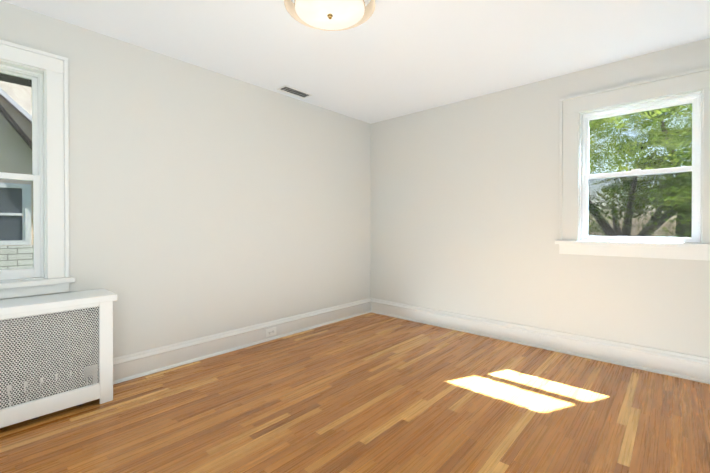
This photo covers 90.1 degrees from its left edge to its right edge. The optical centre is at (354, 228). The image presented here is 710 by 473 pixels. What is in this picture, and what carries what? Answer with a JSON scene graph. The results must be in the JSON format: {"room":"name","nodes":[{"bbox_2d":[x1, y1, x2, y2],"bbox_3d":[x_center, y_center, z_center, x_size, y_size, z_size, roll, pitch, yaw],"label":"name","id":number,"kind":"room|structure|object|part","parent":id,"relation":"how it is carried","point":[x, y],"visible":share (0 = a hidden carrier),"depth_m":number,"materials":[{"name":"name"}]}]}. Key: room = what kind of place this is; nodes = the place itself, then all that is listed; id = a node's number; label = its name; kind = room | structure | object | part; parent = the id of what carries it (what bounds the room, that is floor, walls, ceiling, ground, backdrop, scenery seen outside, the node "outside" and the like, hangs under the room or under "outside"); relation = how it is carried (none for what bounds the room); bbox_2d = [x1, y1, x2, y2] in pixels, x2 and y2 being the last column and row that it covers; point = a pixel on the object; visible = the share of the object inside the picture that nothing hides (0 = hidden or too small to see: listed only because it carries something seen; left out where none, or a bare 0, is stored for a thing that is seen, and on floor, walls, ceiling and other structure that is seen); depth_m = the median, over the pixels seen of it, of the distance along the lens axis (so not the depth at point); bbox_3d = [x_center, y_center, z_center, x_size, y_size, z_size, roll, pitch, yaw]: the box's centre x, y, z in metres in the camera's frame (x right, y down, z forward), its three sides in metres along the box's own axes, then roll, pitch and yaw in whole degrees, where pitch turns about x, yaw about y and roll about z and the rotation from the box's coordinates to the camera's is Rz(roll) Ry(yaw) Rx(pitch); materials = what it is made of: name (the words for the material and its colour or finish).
{"room":"empty bedroom","nodes":[
{"label":"empty bedroom","id":0,"kind":"room"},
{"bbox_2d":[0,0,370,406],"bbox_3d":[-1.419,-0.133,2.994,0.200,2.450,5.000,0,1,42],"label":"wall","id":1,"kind":"structure","parent":0,"point":[203,202],"depth_m":2.95,"materials":[{"name":"white paint"}]},
{"bbox_2d":[0,73,31,86],"bbox_3d":[-1.820,-1.171,3.081,0.520,0.155,6.000,0,1,42],"label":"soffit","id":2,"kind":"structure","parent":1,"relation":"attached to","point":[12,78],"depth_m":2.60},
{"bbox_2d":[0,39,68,282],"bbox_3d":[-2.312,-0.376,2.021,0.267,1.470,1.030,0,1,42],"label":"window","id":3,"kind":"structure","parent":1,"relation":"in","point":[52,68],"depth_m":2.26,"materials":[{"name":"white paint"}]},
{"bbox_3d":[-2.314,-0.355,2.023,0.042,1.225,0.714,0,1,42],"label":"glass","id":4,"kind":"part","parent":3,"relation":"part of","materials":[{"name":"clear glass"}]},
{"bbox_3d":[-2.344,-0.317,2.050,0.181,1.353,0.880,0,1,42],"label":"window sash","id":5,"kind":"part","parent":3,"relation":"part of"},
{"bbox_2d":[0,277,75,298],"bbox_3d":[-2.245,0.367,1.965,0.120,0.094,1.090,0,1,42],"label":"window sill","id":6,"kind":"structure","parent":1,"relation":"attached to","point":[28,288],"depth_m":2.19,"materials":[{"name":"white paint"}]},
{"bbox_2d":[113,298,370,384],"bbox_3d":[-0.760,1.000,3.552,0.034,0.177,2.900,0,1,42],"label":"baseboard","id":7,"kind":"structure","parent":1,"relation":"attached to","point":[139,364],"depth_m":3.10,"materials":[{"name":"white paint"}]},
{"bbox_2d":[266,327,275,336],"bbox_3d":[-0.822,1.011,3.473,0.011,0.076,0.120,0,1,42],"label":"wall outlet","id":8,"kind":"object","parent":7,"relation":"attached to","point":[270,331],"visible":1,"depth_m":3.47,"materials":[{"name":"white plastic"}]},
{"bbox_2d":[0,312,709,472],"bbox_3d":[-0.088,1.151,1.792,3.800,0.100,5.000,0,1,42],"label":"floor","id":9,"kind":"structure","parent":0,"point":[370,392],"depth_m":2.09,"materials":[{"name":"brown wood"}]},
{"bbox_2d":[0,289,116,427],"bbox_3d":[-2.151,0.761,1.807,0.319,0.680,1.530,0,1,42],"label":"radiator cover","id":10,"kind":"object","parent":9,"relation":"on","point":[47,338],"visible":1,"depth_m":2.10,"materials":[{"name":"white paint"}]},
{"bbox_2d":[0,306,99,408],"bbox_3d":[-2.057,0.730,1.724,0.001,0.502,1.369,0,1,42],"label":"grille","id":11,"kind":"object","parent":10,"relation":"attached to","point":[87,388],"depth_m":2.04,"materials":[{"name":"silver metal"}]},
{"bbox_2d":[1,0,709,123],"bbox_3d":[-0.088,-1.409,1.773,3.800,0.120,5.000,0,1,42],"label":"ceiling","id":12,"kind":"structure","parent":0,"point":[388,59],"depth_m":2.55,"materials":[{"name":"white paint"}]},
{"bbox_2d":[277,85,312,98],"bbox_3d":[-0.594,-1.357,3.519,0.140,0.007,0.340,0,1,42],"label":"ceiling vent","id":13,"kind":"object","parent":12,"relation":"in","point":[294,91],"visible":0.94,"depth_m":3.51,"materials":[{"name":"silver metal"}]},
{"bbox_2d":[284,0,374,30],"bbox_3d":[-0.141,-1.266,1.998,0.510,0.166,0.510,0,1,42],"label":"ceiling light","id":14,"kind":"object","parent":12,"relation":"attached to","point":[332,15],"visible":1,"depth_m":2.02,"materials":[{"name":"glass"},{"name":"brass"}]},
{"bbox_2d":[371,38,709,357],"bbox_3d":[1.602,-0.136,3.489,3.600,2.450,0.200,0,1,42],"label":"wall","id":15,"kind":"structure","parent":0,"point":[464,207],"depth_m":3.43,"materials":[{"name":"white paint"}]},
{"bbox_2d":[371,298,709,383],"bbox_3d":[1.449,1.000,3.478,3.400,0.177,0.034,0,1,42],"label":"baseboard","id":16,"kind":"structure","parent":15,"relation":"attached to","point":[679,365],"depth_m":3.12,"materials":[{"name":"white paint"}]},
{"bbox_2d":[555,240,709,260],"bbox_3d":[2.221,0.163,2.813,1.110,0.119,0.120,0,1,42],"label":"window sill","id":17,"kind":"structure","parent":15,"relation":"attached to","point":[690,251],"depth_m":2.77,"materials":[{"name":"white paint"}]},
{"bbox_2d":[559,67,709,243],"bbox_3d":[2.283,-0.502,2.876,1.050,1.290,0.267,0,1,42],"label":"window","id":18,"kind":"structure","parent":15,"relation":"in","point":[573,109],"depth_m":2.85,"materials":[{"name":"white paint"}]},
{"bbox_2d":[588,172,691,236],"bbox_3d":[2.312,-0.188,2.910,0.726,0.569,0.002,0,1,42],"label":"screen","id":19,"kind":"object","parent":18,"relation":"attached to","point":[662,200],"depth_m":2.88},
{"bbox_3d":[2.284,-0.444,2.878,0.664,1.020,0.042,0,1,42],"label":"glass","id":20,"kind":"part","parent":18,"relation":"part of","materials":[{"name":"clear glass"}]},
{"bbox_3d":[2.312,-0.426,2.908,0.830,1.138,0.181,0,1,42],"label":"window sash","id":21,"kind":"part","parent":18,"relation":"part of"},
{"label":"outside","id":22,"kind":"structure","parent":0,"visible":0},
{"bbox_3d":[0.540,2.178,5.014,80.000,0.200,90.000,0,1,42],"label":"ground","id":23,"kind":"structure","parent":22,"visible":0},
{"bbox_2d":[0,245,33,269],"bbox_3d":[-8.622,1.170,6.047,5.050,1.800,6.515,0,1,42],"label":"brick wall","id":24,"kind":"structure","parent":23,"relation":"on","point":[9,256],"depth_m":5.74,"materials":[{"name":"white brick"}]},
{"bbox_2d":[0,98,31,140],"bbox_3d":[-8.026,-1.172,7.019,4.500,2.870,5.535,0,1,42],"label":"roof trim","id":25,"kind":"structure","parent":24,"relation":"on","point":[16,117],"depth_m":6.12,"materials":[{"name":"grey"}]},
{"bbox_2d":[0,89,31,122],"bbox_3d":[-5.338,-1.400,6.598,0.240,2.597,2.535,0,1,42],"label":"rake","id":26,"kind":"object","parent":25,"relation":"attached to","point":[2,92],"depth_m":6.01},
{"bbox_2d":[0,81,31,114],"bbox_3d":[-6.743,-1.442,5.849,1.070,2.502,5.535,0,1,42],"label":"neighbour slate","id":27,"kind":"object","parent":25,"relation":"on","point":[22,96],"depth_m":6.29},
{"bbox_2d":[0,113,32,245],"bbox_3d":[-8.641,-2.049,6.041,5.000,4.638,6.455,0,1,42],"label":"neighbour stucco","id":28,"kind":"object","parent":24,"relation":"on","point":[11,157],"depth_m":5.75,"materials":[{"name":"grey paint"}]},
{"bbox_2d":[0,183,30,245],"bbox_3d":[-5.656,-0.235,5.588,0.040,0.997,0.811,0,1,42],"label":"window frame","id":29,"kind":"object","parent":28,"relation":"attached to","point":[24,205],"depth_m":5.82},
{"bbox_2d":[0,187,22,240],"bbox_3d":[-5.666,-0.235,5.598,0.011,0.847,0.661,0,1,42],"label":"window","id":30,"kind":"structure","parent":29,"relation":"attached to","point":[6,226],"depth_m":5.71,"materials":[{"name":"grey"}]},
{"bbox_2d":[0,105,31,147],"bbox_3d":[-7.405,-1.901,7.235,5.220,5.000,3.427,0,1,42],"label":"rake","id":31,"kind":"object","parent":28,"relation":"attached to","point":[16,125],"depth_m":5.63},
{"bbox_2d":[589,118,621,165],"bbox_3d":[5.347,-2.335,13.408,7.732,8.705,7.958,0,1,42],"label":"tree","id":32,"kind":"object","parent":23,"relation":"on","point":[593,131],"depth_m":11.79,"materials":[{"name":"green plant"}]},
{"bbox_2d":[588,103,691,236],"bbox_3d":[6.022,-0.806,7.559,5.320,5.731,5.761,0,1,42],"label":"tree","id":33,"kind":"object","parent":23,"relation":"on","point":[679,153],"depth_m":6.68,"materials":[{"name":"green plant"}]},
{"bbox_2d":[681,117,691,145],"bbox_3d":[11.325,-2.031,6.937,7.309,8.190,7.320,0,1,42],"label":"tree","id":34,"kind":"object","parent":23,"relation":"on","point":[687,129],"depth_m":8.73,"materials":[{"name":"green plant"}]}
]}

